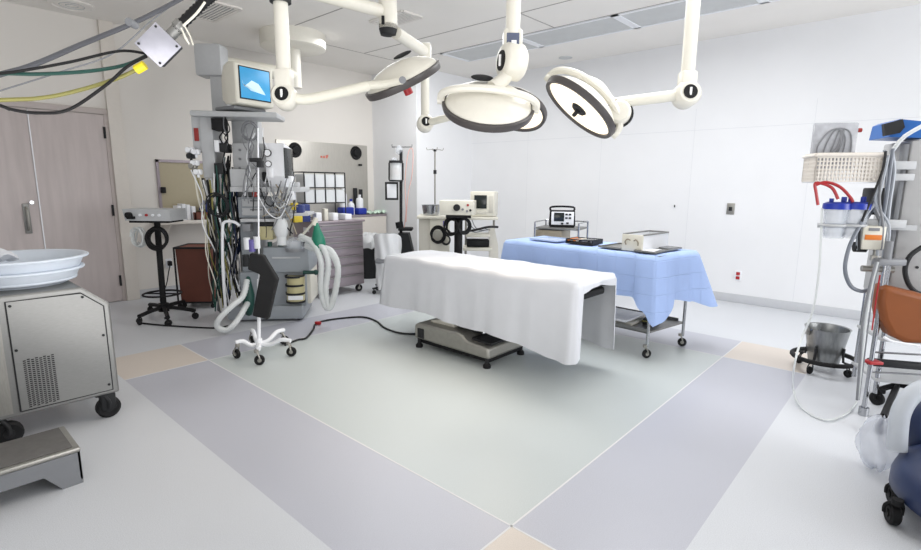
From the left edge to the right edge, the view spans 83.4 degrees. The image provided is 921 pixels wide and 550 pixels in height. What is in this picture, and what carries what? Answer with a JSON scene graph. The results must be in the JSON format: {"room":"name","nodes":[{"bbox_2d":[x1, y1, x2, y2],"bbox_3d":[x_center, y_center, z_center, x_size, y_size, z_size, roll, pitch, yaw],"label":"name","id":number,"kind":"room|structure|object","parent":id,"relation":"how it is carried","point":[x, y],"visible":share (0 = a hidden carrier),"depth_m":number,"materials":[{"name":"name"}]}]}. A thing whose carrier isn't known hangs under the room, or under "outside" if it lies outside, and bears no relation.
{"room":"operating room","nodes":[
{"label":"operating room","id":0,"kind":"room"},
{"bbox_2d":[0,10,165,91],"bbox_3d":[-2.085,-1.187,2.731,0.268,0.842,1.249,9,13,41],"label":"wire","id":1,"kind":"object","parent":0,"point":[159,14],"visible":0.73,"depth_m":2.76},
{"bbox_2d":[0,1,373,302],"bbox_3d":[-3.643,-1.246,5.993,0.150,3.010,9.200,9,13,41],"label":"wall","id":2,"kind":"structure","parent":0,"point":[157,102],"depth_m":5.97,"materials":[{"name":"paint"}]},
{"bbox_2d":[0,107,43,250],"bbox_3d":[-4.558,-0.576,4.895,0.103,2.035,0.912,9,13,41],"label":"door","id":3,"kind":"structure","parent":2,"relation":"in","point":[20,221],"depth_m":5.09,"materials":[{"name":"laminate"}]},
{"bbox_2d":[0,101,126,300],"bbox_3d":[-4.371,-0.647,5.148,0.030,2.110,1.640,9,13,41],"label":"trim","id":4,"kind":"structure","parent":2,"relation":"attached to","point":[24,104],"depth_m":5.59,"materials":[{"name":"metal"}]},
{"bbox_2d":[27,108,122,301],"bbox_3d":[-4.057,-0.676,5.488,0.041,2.035,0.649,9,13,41],"label":"door","id":5,"kind":"structure","parent":2,"relation":"in","point":[70,158],"depth_m":5.46,"materials":[{"name":"laminate"}]},
{"bbox_2d":[97,19,139,300],"bbox_3d":[-3.766,-1.198,5.711,0.050,3.010,0.130,9,13,41],"label":"trim","id":6,"kind":"structure","parent":2,"relation":"attached to","point":[112,94],"depth_m":5.68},
{"bbox_2d":[140,279,239,297],"bbox_3d":[-1.785,-0.005,7.425,1.027,0.100,4.720,9,13,41],"label":"baseboard","id":7,"kind":"structure","parent":2,"relation":"attached to","point":[174,286],"depth_m":6.16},
{"bbox_2d":[152,218,229,239],"bbox_3d":[-3.214,-0.554,6.264,0.300,0.240,0.840,9,13,41],"label":"countertop","id":8,"kind":"structure","parent":2,"relation":"attached to","point":[167,226],"depth_m":6.04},
{"bbox_2d":[155,159,229,214],"bbox_3d":[-3.240,-1.044,6.332,0.050,0.700,0.840,9,13,41],"label":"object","id":9,"kind":"structure","parent":2,"relation":"in","point":[175,180],"depth_m":6.18,"materials":[{"name":"metal"}]},
{"bbox_2d":[275,139,367,240],"bbox_3d":[-1.993,-1.140,7.720,0.050,1.628,1.540,9,13,41],"label":"wall panel","id":10,"kind":"object","parent":2,"relation":"attached to","point":[308,156],"visible":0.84,"depth_m":7.74,"materials":[{"name":"beige metal"}]},
{"bbox_2d":[289,142,301,157],"bbox_3d":[-2.309,-1.751,7.235,0.030,0.210,0.210,9,13,41],"label":"round vent","id":11,"kind":"object","parent":10,"relation":"attached to","point":[296,147],"depth_m":7.24,"materials":[{"name":"black plastic"}]},
{"bbox_2d":[350,146,361,159],"bbox_3d":[-1.609,-1.889,7.999,0.030,0.210,0.210,9,13,41],"label":"round vent","id":12,"kind":"object","parent":10,"relation":"attached to","point":[355,151],"depth_m":7.98,"materials":[{"name":"black plastic"}]},
{"bbox_2d":[352,213,386,233],"bbox_3d":[-1.545,-0.788,8.071,0.340,0.320,0.740,9,13,41],"label":"counter","id":13,"kind":"object","parent":2,"relation":"attached to","point":[376,223],"visible":0.41,"depth_m":8.04,"materials":[{"name":"metal"}]},
{"bbox_2d":[371,71,472,254],"bbox_3d":[-0.585,-1.661,8.493,1.035,3.010,1.340,9,13,41],"label":"wall","id":14,"kind":"structure","parent":0,"point":[395,117],"depth_m":7.95,"materials":[{"name":"paint"}]},
{"bbox_2d":[0,278,920,549],"bbox_3d":[0.719,0.968,2.319,11.750,0.001,9.120,9,13,41],"label":"floor","id":15,"kind":"structure","parent":0,"point":[197,456],"depth_m":2.73,"materials":[{"name":"grey plastic"}]},
{"bbox_2d":[0,426,83,492],"bbox_3d":[-2.076,0.882,2.158,0.310,0.178,0.760,9,13,41],"label":"step stool","id":16,"kind":"object","parent":15,"relation":"on","point":[52,455],"visible":1,"depth_m":2.27,"materials":[{"name":"metal"}]},
{"bbox_2d":[0,280,120,442],"bbox_3d":[-2.573,0.467,2.736,0.630,0.785,1.142,9,13,41],"label":"cart","id":17,"kind":"object","parent":15,"relation":"on","point":[57,348],"visible":0.97,"depth_m":2.73,"materials":[{"name":"metal"}]},
{"bbox_2d":[0,274,77,290],"bbox_3d":[-2.428,0.030,2.856,0.506,0.034,0.506,9,13,41],"label":"basin","id":18,"kind":"object","parent":17,"relation":"on","point":[26,286],"visible":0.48,"depth_m":2.72,"materials":[{"name":"plastic"}]},
{"bbox_2d":[0,262,84,288],"bbox_3d":[-2.428,-0.005,2.850,0.586,0.074,0.586,9,13,41],"label":"basin","id":19,"kind":"object","parent":18,"relation":"on","point":[21,279],"visible":0.57,"depth_m":2.70,"materials":[{"name":"plastic"}]},
{"bbox_2d":[0,249,88,275],"bbox_3d":[-2.427,-0.067,2.839,0.636,0.079,0.636,9,13,41],"label":"basin","id":20,"kind":"object","parent":19,"relation":"on","point":[30,260],"visible":0.95,"depth_m":2.84,"materials":[{"name":"plastic"}]},
{"bbox_2d":[0,248,18,261],"bbox_3d":[-2.584,-0.096,2.718,0.304,0.091,0.364,9,13,41],"label":"folded cloth","id":21,"kind":"object","parent":20,"relation":"in","point":[5,255],"visible":1,"depth_m":2.75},
{"bbox_2d":[23,354,59,407],"bbox_3d":[-2.194,0.553,2.706,0.003,0.259,0.127,9,13,41],"label":"vent","id":22,"kind":"object","parent":17,"relation":"attached to","point":[41,372],"depth_m":2.70,"materials":[{"name":"silver metal"}]},
{"bbox_2d":[129,220,198,325],"bbox_3d":[-2.921,-0.049,5.095,0.535,0.976,0.732,-5,11,-28],"label":"stand","id":23,"kind":"object","parent":15,"relation":"on","point":[163,306],"visible":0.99,"depth_m":5.06,"materials":[{"name":"black metal"}]},
{"bbox_2d":[122,208,185,220],"bbox_3d":[-2.981,-0.590,5.023,0.450,0.110,0.330,0,10,0],"label":"electrosurgical unit","id":24,"kind":"object","parent":23,"relation":"on","point":[131,214],"visible":1,"depth_m":4.90,"materials":[{"name":"grey metal"}]},
{"bbox_2d":[142,322,227,328],"bbox_3d":[-2.634,0.479,4.880,0.882,0.016,0.098,1,10,5],"label":"cable","id":25,"kind":"object","parent":15,"relation":"on","point":[142,322],"visible":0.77,"depth_m":4.85,"materials":[{"name":"black rubber"}]},
{"bbox_2d":[173,243,220,307],"bbox_3d":[-2.874,0.000,5.711,0.389,0.666,0.381,-1,10,-6],"label":"cabinet","id":26,"kind":"object","parent":15,"relation":"on","point":[192,263],"visible":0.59,"depth_m":5.54,"materials":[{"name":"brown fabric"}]},
{"bbox_2d":[185,110,340,332],"bbox_3d":[-1.838,-0.527,4.954,1.366,1.968,0.996,-1,10,-7],"label":"machine","id":27,"kind":"object","parent":15,"relation":"on","point":[294,263],"visible":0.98,"depth_m":4.87,"materials":[{"name":"grey metal"}]},
{"bbox_2d":[190,110,284,121],"bbox_3d":[-2.089,-1.497,4.880,0.767,0.053,0.360,-1,10,-7],"label":"shelf","id":28,"kind":"object","parent":27,"relation":"attached to","point":[196,115],"depth_m":4.74,"materials":[{"name":"metal"}]},
{"bbox_2d":[215,61,273,111],"bbox_3d":[-2.040,-1.742,4.848,0.382,0.408,0.410,7,12,32],"label":"monitor","id":29,"kind":"object","parent":27,"relation":"on","point":[245,87],"visible":0.91,"depth_m":4.71,"materials":[{"name":"beige plastic"}]},
{"bbox_2d":[240,216,292,221],"bbox_3d":[-1.903,-0.559,5.115,0.379,0.028,0.550,-1,10,-7],"label":"shelf","id":30,"kind":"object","parent":27,"relation":"on","point":[244,219],"depth_m":4.85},
{"bbox_2d":[230,187,309,191],"bbox_3d":[-1.848,-0.843,5.072,0.627,0.046,0.550,-1,10,-7],"label":"shelf","id":31,"kind":"object","parent":27,"relation":"attached to","point":[232,189],"depth_m":4.81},
{"bbox_2d":[266,143,293,186],"bbox_3d":[-1.709,-1.038,4.905,0.170,0.400,0.280,0,10,0],"label":"monitor","id":32,"kind":"object","parent":27,"relation":"on","point":[281,158],"visible":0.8,"depth_m":4.78,"materials":[{"name":"white plastic"}]},
{"bbox_2d":[264,211,313,215],"bbox_3d":[-1.682,-0.610,5.108,0.405,0.028,0.400,-1,10,-7],"label":"shelf","id":33,"kind":"object","parent":27,"relation":"attached to","point":[297,213],"depth_m":4.93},
{"bbox_2d":[285,274,305,303],"bbox_3d":[-1.612,0.132,5.043,0.183,0.269,0.183,-8,13,-38],"label":"canister","id":34,"kind":"object","parent":27,"relation":"on","point":[295,284],"depth_m":4.98,"materials":[{"name":"beige plastic"}]},
{"bbox_2d":[232,128,296,364],"bbox_3d":[-1.531,-0.229,3.975,0.489,1.743,0.557,0,10,0],"label":"pole stand","id":35,"kind":"object","parent":15,"relation":"on","point":[267,281],"visible":1,"depth_m":3.94,"materials":[{"name":"metal"}]},
{"bbox_2d":[293,218,364,290],"bbox_3d":[-1.629,-0.236,6.424,0.600,0.905,0.680,9,13,41],"label":"chest","id":36,"kind":"object","parent":15,"relation":"on","point":[345,237],"visible":0.47,"depth_m":6.26,"materials":[{"name":"metal"}]},
{"bbox_2d":[294,171,345,219],"bbox_3d":[-1.699,-0.960,6.271,0.234,0.569,0.579,9,13,41],"label":"rack","id":37,"kind":"object","parent":36,"relation":"on","point":[303,172],"visible":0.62,"depth_m":6.18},
{"bbox_2d":[295,174,313,186],"bbox_3d":[-1.832,-1.110,6.078,0.200,0.149,0.119,9,13,41],"label":"bin","id":38,"kind":"object","parent":37,"relation":"on","point":[309,178],"visible":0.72,"depth_m":6.02,"materials":[{"name":"plastic"}]},
{"bbox_2d":[296,190,314,202],"bbox_3d":[-1.833,-0.933,6.109,0.200,0.149,0.119,9,13,41],"label":"bin","id":39,"kind":"object","parent":37,"relation":"on","point":[309,196],"visible":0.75,"depth_m":6.06,"materials":[{"name":"plastic"}]},
{"bbox_2d":[314,174,324,186],"bbox_3d":[-1.737,-1.128,6.181,0.200,0.149,0.119,9,13,41],"label":"bin","id":40,"kind":"object","parent":37,"relation":"on","point":[319,178],"visible":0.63,"depth_m":6.11,"materials":[{"name":"plastic"}]},
{"bbox_2d":[324,174,334,186],"bbox_3d":[-1.643,-1.145,6.285,0.200,0.149,0.119,9,13,41],"label":"bin","id":41,"kind":"object","parent":37,"relation":"on","point":[329,179],"visible":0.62,"depth_m":6.21,"materials":[{"name":"plastic"}]},
{"bbox_2d":[284,316,414,345],"bbox_3d":[-1.056,0.487,4.854,1.134,0.035,0.778,-3,11,-18],"label":"cable","id":42,"kind":"object","parent":15,"relation":"on","point":[316,322],"visible":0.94,"depth_m":4.95,"materials":[{"name":"black rubber"}]},
{"bbox_2d":[363,232,376,278],"bbox_3d":[-1.329,-0.291,7.479,0.443,0.651,0.462,9,13,41],"label":"waste bin","id":43,"kind":"object","parent":15,"relation":"on","point":[368,240],"visible":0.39,"depth_m":7.32,"materials":[{"name":"plastic"}]},
{"bbox_2d":[372,233,401,293],"bbox_3d":[-0.881,-0.156,6.431,0.412,0.756,0.420,0,10,0],"label":"covered chair","id":44,"kind":"object","parent":15,"relation":"on","point":[385,244],"visible":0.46,"depth_m":6.25,"materials":[{"name":"white fabric"}]},
{"bbox_2d":[385,148,413,253],"bbox_3d":[-0.789,-0.663,6.774,0.365,2.041,0.294,0,10,0],"label":"stand","id":45,"kind":"object","parent":15,"relation":"on","point":[395,167],"visible":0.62,"depth_m":6.64,"materials":[{"name":"black metal"}]},
{"bbox_2d":[388,160,403,181],"bbox_3d":[-0.824,-1.327,6.599,0.182,0.263,0.182,9,13,41],"label":"monitor","id":46,"kind":"object","parent":45,"relation":"on","point":[395,167],"depth_m":6.54,"materials":[{"name":"plastic"}]},
{"bbox_2d":[417,214,450,251],"bbox_3d":[-0.342,-0.342,6.874,0.434,0.907,0.560,0,10,0],"label":"base cabinet","id":47,"kind":"object","parent":15,"relation":"on","point":[432,236],"visible":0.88,"depth_m":6.66,"materials":[{"name":"plastic"}]},
{"bbox_2d":[421,204,438,214],"bbox_3d":[-0.385,-0.855,6.743,0.264,0.125,0.264,0,10,0],"label":"basin","id":48,"kind":"object","parent":47,"relation":"on","point":[428,209],"visible":0.92,"depth_m":6.65,"materials":[{"name":"silver metal"}]},
{"bbox_2d":[426,147,443,203],"bbox_3d":[-0.359,-0.848,7.272,0.351,1.836,0.351,-9,14,-44],"label":"stand","id":49,"kind":"object","parent":15,"relation":"on","point":[434,150],"visible":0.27,"depth_m":7.16,"materials":[{"name":"metal"}]},
{"bbox_2d":[443,215,471,253],"bbox_3d":[-0.040,-0.244,6.322,0.345,0.982,0.300,0,10,0],"label":"stand","id":50,"kind":"object","parent":15,"relation":"on","point":[458,232],"visible":0.68,"depth_m":6.22,"materials":[{"name":"black metal"}]},
{"bbox_2d":[439,200,475,214],"bbox_3d":[-0.030,-0.812,6.210,0.410,0.170,0.345,2,10,7],"label":"console","id":51,"kind":"object","parent":50,"relation":"on","point":[446,207],"visible":1,"depth_m":6.07,"materials":[{"name":"beige plastic"}]},
{"bbox_2d":[126,311,803,549],"bbox_3d":[0.087,0.654,4.064,4.015,0.001,3.975,9,13,41],"label":"trim","id":52,"kind":"structure","parent":15,"relation":"on","point":[559,487],"depth_m":2.67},
{"bbox_2d":[463,216,498,257],"bbox_3d":[0.258,-0.284,6.677,0.491,0.944,0.426,0,10,0],"label":"trolley","id":53,"kind":"object","parent":15,"relation":"on","point":[491,235],"visible":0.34,"depth_m":6.55,"materials":[{"name":"beige plastic"}]},
{"bbox_2d":[463,245,491,250],"bbox_3d":[0.214,-0.353,6.693,0.365,0.038,0.370,0,10,0],"label":"shelf","id":54,"kind":"object","parent":53,"relation":"attached to","point":[465,248],"depth_m":6.51,"materials":[{"name":"beige plastic"}]},
{"bbox_2d":[467,238,488,246],"bbox_3d":[0.221,-0.416,6.657,0.280,0.085,0.240,0,10,0],"label":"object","id":55,"kind":"object","parent":53,"relation":"on","point":[471,242],"visible":1,"depth_m":6.54,"materials":[{"name":"black plastic"}]},
{"bbox_2d":[466,232,489,237],"bbox_3d":[0.220,-0.517,6.649,0.302,0.038,0.300,0,10,0],"label":"shelf","id":56,"kind":"object","parent":53,"relation":"attached to","point":[471,234],"depth_m":6.50,"materials":[{"name":"beige plastic"}]},
{"bbox_2d":[468,216,497,219],"bbox_3d":[0.257,-0.737,6.636,0.425,0.037,0.350,0,10,0],"label":"shelf","id":57,"kind":"object","parent":53,"relation":"attached to","point":[472,217],"depth_m":6.46,"materials":[{"name":"beige plastic"}]},
{"bbox_2d":[470,191,497,216],"bbox_3d":[0.301,-0.909,6.586,0.310,0.310,0.268,3,10,14],"label":"patient monitor","id":58,"kind":"object","parent":53,"relation":"on","point":[486,201],"visible":0.81,"depth_m":6.46,"materials":[{"name":"beige plastic"}]},
{"bbox_2d":[415,285,605,368],"bbox_3d":[0.192,0.279,4.154,1.840,0.710,0.590,9,13,41],"label":"table","id":59,"kind":"object","parent":15,"relation":"on","point":[479,345],"visible":0.41,"depth_m":4.02,"materials":[{"name":"metal"}]},
{"bbox_2d":[379,250,616,364],"bbox_3d":[0.219,0.184,4.183,1.966,0.584,0.647,9,13,41],"label":"sheet","id":60,"kind":"object","parent":59,"relation":"on","point":[543,309],"visible":0.99,"depth_m":3.81,"materials":[{"name":"fabric"}]},
{"bbox_2d":[534,219,588,237],"bbox_3d":[1.182,-0.172,6.125,0.571,0.931,0.440,6,11,27],"label":"utility cart","id":61,"kind":"object","parent":15,"relation":"on","point":[545,230],"visible":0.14,"depth_m":5.96,"materials":[{"name":"grey metal"}]},
{"bbox_2d":[549,205,575,227],"bbox_3d":[1.184,-0.686,6.024,0.303,0.248,0.221,2,10,8],"label":"defibrillator","id":62,"kind":"object","parent":61,"relation":"on","point":[557,218],"visible":1,"depth_m":5.93,"materials":[{"name":"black plastic"}]},
{"bbox_2d":[615,255,686,357],"bbox_3d":[1.187,0.137,4.697,0.586,0.818,1.577,-9,14,-43],"label":"table","id":63,"kind":"object","parent":15,"relation":"on","point":[647,329],"visible":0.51,"depth_m":4.25,"materials":[{"name":"silver metal"}]},
{"bbox_2d":[501,236,717,326],"bbox_3d":[1.265,-0.011,4.681,0.844,0.545,1.815,-9,14,-43],"label":"drape","id":64,"kind":"object","parent":63,"relation":"on","point":[653,282],"visible":0.64,"depth_m":4.15,"materials":[{"name":"fabric"}]},
{"bbox_2d":[530,236,565,241],"bbox_3d":[0.863,-0.337,4.860,0.292,0.014,0.312,-9,14,-43],"label":"tray","id":65,"kind":"object","parent":64,"relation":"on","point":[546,238],"visible":0.74,"depth_m":4.86,"materials":[{"name":"blue plastic"}]},
{"bbox_2d":[566,237,602,245],"bbox_3d":[1.099,-0.302,4.589,0.260,0.043,0.200,9,13,40],"label":"tray","id":66,"kind":"object","parent":64,"relation":"on","point":[573,240],"visible":1,"depth_m":4.56,"materials":[{"name":"metal"}]},
{"bbox_2d":[621,230,668,250],"bbox_3d":[1.520,-0.283,4.249,0.474,0.136,0.182,-9,14,-43],"label":"box","id":67,"kind":"object","parent":64,"relation":"on","point":[647,239],"visible":0.96,"depth_m":4.14,"materials":[{"name":"white plastic"}]},
{"bbox_2d":[615,316,645,325],"bbox_3d":[1.365,0.361,4.492,0.420,0.020,0.340,10,14,42],"label":"parcel","id":68,"kind":"object","parent":63,"relation":"on","point":[638,320],"visible":0.24,"depth_m":4.30,"materials":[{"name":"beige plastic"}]},
{"bbox_2d":[615,308,645,322],"bbox_3d":[1.302,0.328,4.509,0.360,0.020,0.500,-9,14,-43],"label":"tray","id":69,"kind":"object","parent":68,"relation":"on","point":[622,315],"visible":0.32,"depth_m":4.38,"materials":[{"name":"plastic"}]},
{"bbox_2d":[615,306,682,333],"bbox_3d":[1.183,0.324,4.737,0.540,0.035,1.510,-9,14,-43],"label":"shelf","id":70,"kind":"object","parent":63,"relation":"attached to","point":[670,321],"depth_m":4.24,"materials":[{"name":"metal"}]},
{"bbox_2d":[790,322,853,377],"bbox_3d":[2.709,0.549,3.841,0.434,0.330,0.433,0,10,0],"label":"bucket","id":71,"kind":"object","parent":15,"relation":"on","point":[826,343],"visible":0.92,"depth_m":3.76,"materials":[{"name":"metal"}]},
{"bbox_2d":[817,140,920,433],"bbox_3d":[2.693,0.022,3.114,1.134,1.620,0.608,-2,10,-16],"label":"equipment cart","id":72,"kind":"object","parent":15,"relation":"on","point":[890,198],"depth_m":3.04,"materials":[{"name":"silver metal"}]},
{"bbox_2d":[792,208,857,420],"bbox_3d":[2.244,0.217,3.113,0.342,1.228,0.459,9,13,41],"label":"clear tube","id":73,"kind":"object","parent":72,"relation":"hanging from","point":[821,216],"visible":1,"depth_m":3.12,"materials":[{"name":"plastic"}]},
{"bbox_2d":[822,197,851,209],"bbox_3d":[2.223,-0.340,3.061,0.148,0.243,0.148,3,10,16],"label":"lid","id":74,"kind":"object","parent":72,"relation":"attached to","point":[843,205],"visible":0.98,"depth_m":3.00,"materials":[{"name":"blue plastic"}]},
{"bbox_2d":[813,181,839,204],"bbox_3d":[2.137,-0.477,3.021,0.142,0.140,0.017,3,10,16],"label":"tube","id":75,"kind":"object","parent":74,"relation":"attached to","point":[832,188],"visible":1,"depth_m":3.02,"materials":[{"name":"rubber"}]},
{"bbox_2d":[801,152,916,182],"bbox_3d":[2.344,-0.627,3.038,0.542,0.171,0.232,3,10,16],"label":"wire basket","id":76,"kind":"object","parent":72,"relation":"attached to","point":[871,165],"visible":0.97,"depth_m":2.97,"materials":[{"name":"white plastic"}]},
{"bbox_2d":[808,122,862,168],"bbox_3d":[2.225,-0.763,3.067,0.252,0.273,0.039,3,10,13],"label":"pack","id":77,"kind":"object","parent":76,"relation":"in","point":[826,137],"visible":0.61,"depth_m":3.05},
{"bbox_2d":[848,197,871,209],"bbox_3d":[2.316,-0.338,3.034,0.148,0.242,0.148,3,10,16],"label":"canister","id":78,"kind":"object","parent":72,"relation":"attached to","point":[862,205],"visible":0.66,"depth_m":2.97,"materials":[{"name":"plastic"}]},
{"bbox_2d":[816,181,854,202],"bbox_3d":[2.179,-0.486,3.006,0.208,0.126,0.017,3,10,16],"label":"tube","id":79,"kind":"object","parent":78,"relation":"attached to","point":[844,190],"visible":1,"depth_m":2.99,"materials":[{"name":"rubber"}]},
{"bbox_2d":[852,219,906,272],"bbox_3d":[2.443,-0.169,3.015,0.256,0.306,0.110,3,10,16],"label":"suction regulator","id":80,"kind":"object","parent":72,"relation":"attached to","point":[871,235],"visible":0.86,"depth_m":2.99,"materials":[{"name":"beige plastic"}]},
{"bbox_2d":[851,361,920,384],"bbox_3d":[2.889,0.641,3.299,0.550,0.020,0.340,3,10,16],"label":"shelf","id":81,"kind":"object","parent":72,"relation":"attached to","point":[888,378],"depth_m":3.25,"materials":[{"name":"metal"}]},
{"bbox_2d":[857,324,920,343],"bbox_3d":[2.892,0.385,3.253,0.550,0.020,0.340,3,10,16],"label":"shelf","id":82,"kind":"object","parent":72,"relation":"attached to","point":[880,337],"depth_m":3.20,"materials":[{"name":"metal"}]},
{"bbox_2d":[869,119,920,149],"bbox_3d":[2.579,-0.819,3.056,0.243,0.180,0.313,3,10,16],"label":"medical device","id":83,"kind":"object","parent":72,"relation":"on","point":[899,130],"visible":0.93,"depth_m":2.96,"materials":[{"name":"plastic"}]},
{"bbox_2d":[870,283,920,346],"bbox_3d":[2.553,0.227,2.978,0.299,0.340,0.158,3,10,16],"label":"cushion","id":84,"kind":"object","parent":72,"relation":"attached to","point":[899,309],"visible":0.86,"depth_m":2.93,"materials":[{"name":"leather"}]},
{"bbox_2d":[856,241,906,416],"bbox_3d":[2.412,0.325,3.020,0.246,1.051,0.089,-1,10,-10],"label":"pole","id":85,"kind":"object","parent":15,"relation":"on","point":[887,261],"visible":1,"depth_m":2.97,"materials":[{"name":"silver metal"}]},
{"bbox_2d":[882,379,920,525],"bbox_3d":[2.115,0.756,1.992,0.720,0.555,0.759,-9,14,-42],"label":"chair","id":86,"kind":"object","parent":15,"relation":"on","point":[903,487],"visible":1,"depth_m":2.19,"materials":[{"name":"plastic"}]},
{"bbox_2d":[886,379,920,452],"bbox_3d":[1.957,0.594,2.227,0.243,0.322,0.096,-2,10,-14],"label":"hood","id":87,"kind":"object","parent":86,"relation":"attached to","point":[904,419],"depth_m":2.20,"materials":[{"name":"plastic"}]},
{"bbox_2d":[0,0,920,78],"bbox_3d":[0.745,-2.021,1.792,11.750,0.050,9.120,9,13,41],"label":"ceiling","id":88,"kind":"structure","parent":0,"point":[344,28],"depth_m":5.41,"materials":[{"name":"paint"}]},
{"bbox_2d":[47,0,95,12],"bbox_3d":[-3.728,-2.584,4.958,0.380,0.018,0.380,9,13,41],"label":"ceiling speaker","id":89,"kind":"object","parent":88,"relation":"attached to","point":[70,5],"visible":1,"depth_m":4.95,"materials":[{"name":"paint"}]},
{"bbox_2d":[58,2,84,9],"bbox_3d":[-3.728,-2.582,4.958,0.208,0.008,0.208,9,13,41],"label":"ceiling light","id":90,"kind":"object","parent":89,"relation":"attached to","point":[69,5],"depth_m":4.95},
{"bbox_2d":[0,0,196,77],"bbox_3d":[-1.756,-1.218,2.002,0.130,1.649,1.719,8,12,35],"label":"hose","id":91,"kind":"object","parent":88,"relation":"hanging from","point":[129,22],"visible":0.91,"depth_m":2.26,"materials":[{"name":"rubber"}]},
{"bbox_2d":[134,0,216,66],"bbox_3d":[-1.068,-1.455,2.105,0.215,1.207,0.517,9,13,41],"label":"junction box","id":92,"kind":"object","parent":88,"relation":"hanging from","point":[158,44],"visible":1,"depth_m":2.08,"materials":[{"name":"metal"}]},
{"bbox_2d":[0,54,144,75],"bbox_3d":[-1.824,-0.727,1.759,1.319,0.224,0.057,-7,12,-35],"label":"hose","id":93,"kind":"object","parent":92,"relation":"attached to","point":[126,63],"visible":0.84,"depth_m":1.99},
{"bbox_2d":[0,49,145,74],"bbox_3d":[-1.833,-0.687,1.815,1.318,0.365,0.081,-6,12,-32],"label":"cable","id":94,"kind":"object","parent":92,"relation":"attached to","point":[122,50],"visible":0.94,"depth_m":2.00,"materials":[{"name":"rubber"}]},
{"bbox_2d":[0,61,147,101],"bbox_3d":[-1.826,-0.644,1.769,1.323,0.329,0.050,-6,12,-32],"label":"hose","id":95,"kind":"object","parent":92,"relation":"attached to","point":[140,67],"visible":0.94,"depth_m":1.99,"materials":[{"name":"rubber"}]},
{"bbox_2d":[0,55,147,114],"bbox_3d":[-1.802,-0.749,1.762,1.279,0.346,0.046,-6,12,-33],"label":"cable","id":96,"kind":"object","parent":92,"relation":"attached to","point":[130,64],"visible":1,"depth_m":1.99,"materials":[{"name":"rubber"}]},
{"bbox_2d":[196,1,242,22],"bbox_3d":[-2.447,-2.600,5.108,0.640,0.016,0.320,9,13,41],"label":"ceiling vent","id":97,"kind":"object","parent":88,"relation":"in","point":[217,11],"visible":0.75,"depth_m":5.09,"materials":[{"name":"metal"}]},
{"bbox_2d":[194,25,325,110],"bbox_3d":[-2.164,-2.200,5.683,0.720,0.999,1.477,9,13,41],"label":"boom","id":98,"kind":"object","parent":88,"relation":"attached to","point":[210,58],"visible":0.68,"depth_m":5.56,"materials":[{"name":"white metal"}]},
{"bbox_2d":[269,0,440,110],"bbox_3d":[-0.659,-1.637,3.228,1.174,1.229,0.556,-7,13,-37],"label":"light","id":99,"kind":"object","parent":88,"relation":"attached to","point":[401,75],"visible":1,"depth_m":3.20,"materials":[{"name":"white metal"}]},
{"bbox_2d":[314,0,430,56],"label":"light","id":100,"kind":"object","parent":88,"relation":"attached to","point":[385,11],"depth_m":3.69,"materials":[{"name":"white metal"}]},
{"bbox_2d":[369,10,422,25],"bbox_3d":[-0.665,-2.617,5.291,0.540,0.016,0.290,9,13,41],"label":"ceiling vent","id":101,"kind":"object","parent":88,"relation":"in","point":[403,16],"visible":0.63,"depth_m":5.24,"materials":[{"name":"metal"}]},
{"bbox_2d":[416,77,449,132],"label":"light","id":102,"kind":"object","parent":88,"relation":"attached to","point":[425,122],"depth_m":4.33,"materials":[{"name":"white metal"}]},
{"bbox_2d":[294,0,677,60],"bbox_3d":[2.671,-2.228,3.214,10.616,0.003,2.446,9,13,41],"label":"trim","id":103,"kind":"structure","parent":88,"relation":"attached to","point":[567,0],"depth_m":5.40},
{"bbox_2d":[437,0,539,132],"bbox_3d":[0.177,-1.532,3.074,0.538,1.368,0.536,9,13,41],"label":"light","id":104,"kind":"object","parent":88,"relation":"attached to","point":[488,104],"visible":1,"depth_m":3.04,"materials":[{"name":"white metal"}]},
{"bbox_2d":[512,86,546,131],"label":"light","id":105,"kind":"object","parent":104,"relation":"attached to","point":[537,121],"depth_m":4.15,"materials":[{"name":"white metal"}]},
{"bbox_2d":[440,40,541,61],"bbox_3d":[0.370,-2.822,6.495,1.200,0.012,0.560,9,13,41],"label":"recessed light","id":106,"kind":"object","parent":88,"relation":"in","point":[487,50],"visible":0.74,"depth_m":6.56,"materials":[{"name":"white plastic"}]},
{"bbox_2d":[523,15,637,46],"bbox_3d":[1.260,-2.675,5.704,1.200,0.012,0.560,9,13,41],"label":"recessed light","id":107,"kind":"object","parent":88,"relation":"in","point":[611,24],"visible":0.83,"depth_m":5.67,"materials":[{"name":"white plastic"}]},
{"bbox_2d":[544,0,701,138],"bbox_3d":[1.046,-1.547,3.199,1.032,1.368,0.542,3,10,14],"label":"light","id":108,"kind":"object","parent":88,"relation":"attached to","point":[594,110],"visible":1,"depth_m":3.25,"materials":[{"name":"white metal"}]},
{"bbox_2d":[614,0,685,27],"bbox_3d":[1.948,-2.558,5.073,0.680,0.012,0.591,9,13,41],"label":"recessed light","id":109,"kind":"object","parent":88,"relation":"in","point":[673,11],"depth_m":5.09,"materials":[{"name":"white plastic"}]},
{"bbox_2d":[700,0,764,15],"bbox_3d":[2.425,-2.495,4.741,0.552,0.012,0.453,9,13,41],"label":"recessed light","id":110,"kind":"object","parent":88,"relation":"in","point":[707,7],"depth_m":4.79,"materials":[{"name":"white plastic"}]},
{"bbox_2d":[470,4,920,311],"bbox_3d":[3.776,-1.091,5.479,11.880,3.010,0.150,9,13,41],"label":"wall","id":111,"kind":"structure","parent":0,"point":[866,66],"depth_m":5.93,"materials":[{"name":"paint"}]},
{"bbox_2d":[472,99,915,301],"bbox_3d":[4.118,-0.692,5.130,10.615,2.150,0.002,9,13,41],"label":"trim","id":112,"kind":"structure","parent":111,"relation":"attached to","point":[817,99],"depth_m":6.15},
{"bbox_2d":[713,291,874,322],"bbox_3d":[4.142,0.423,5.288,10.715,0.100,0.012,9,13,41],"label":"baseboard","id":113,"kind":"structure","parent":111,"relation":"attached to","point":[744,299],"depth_m":5.71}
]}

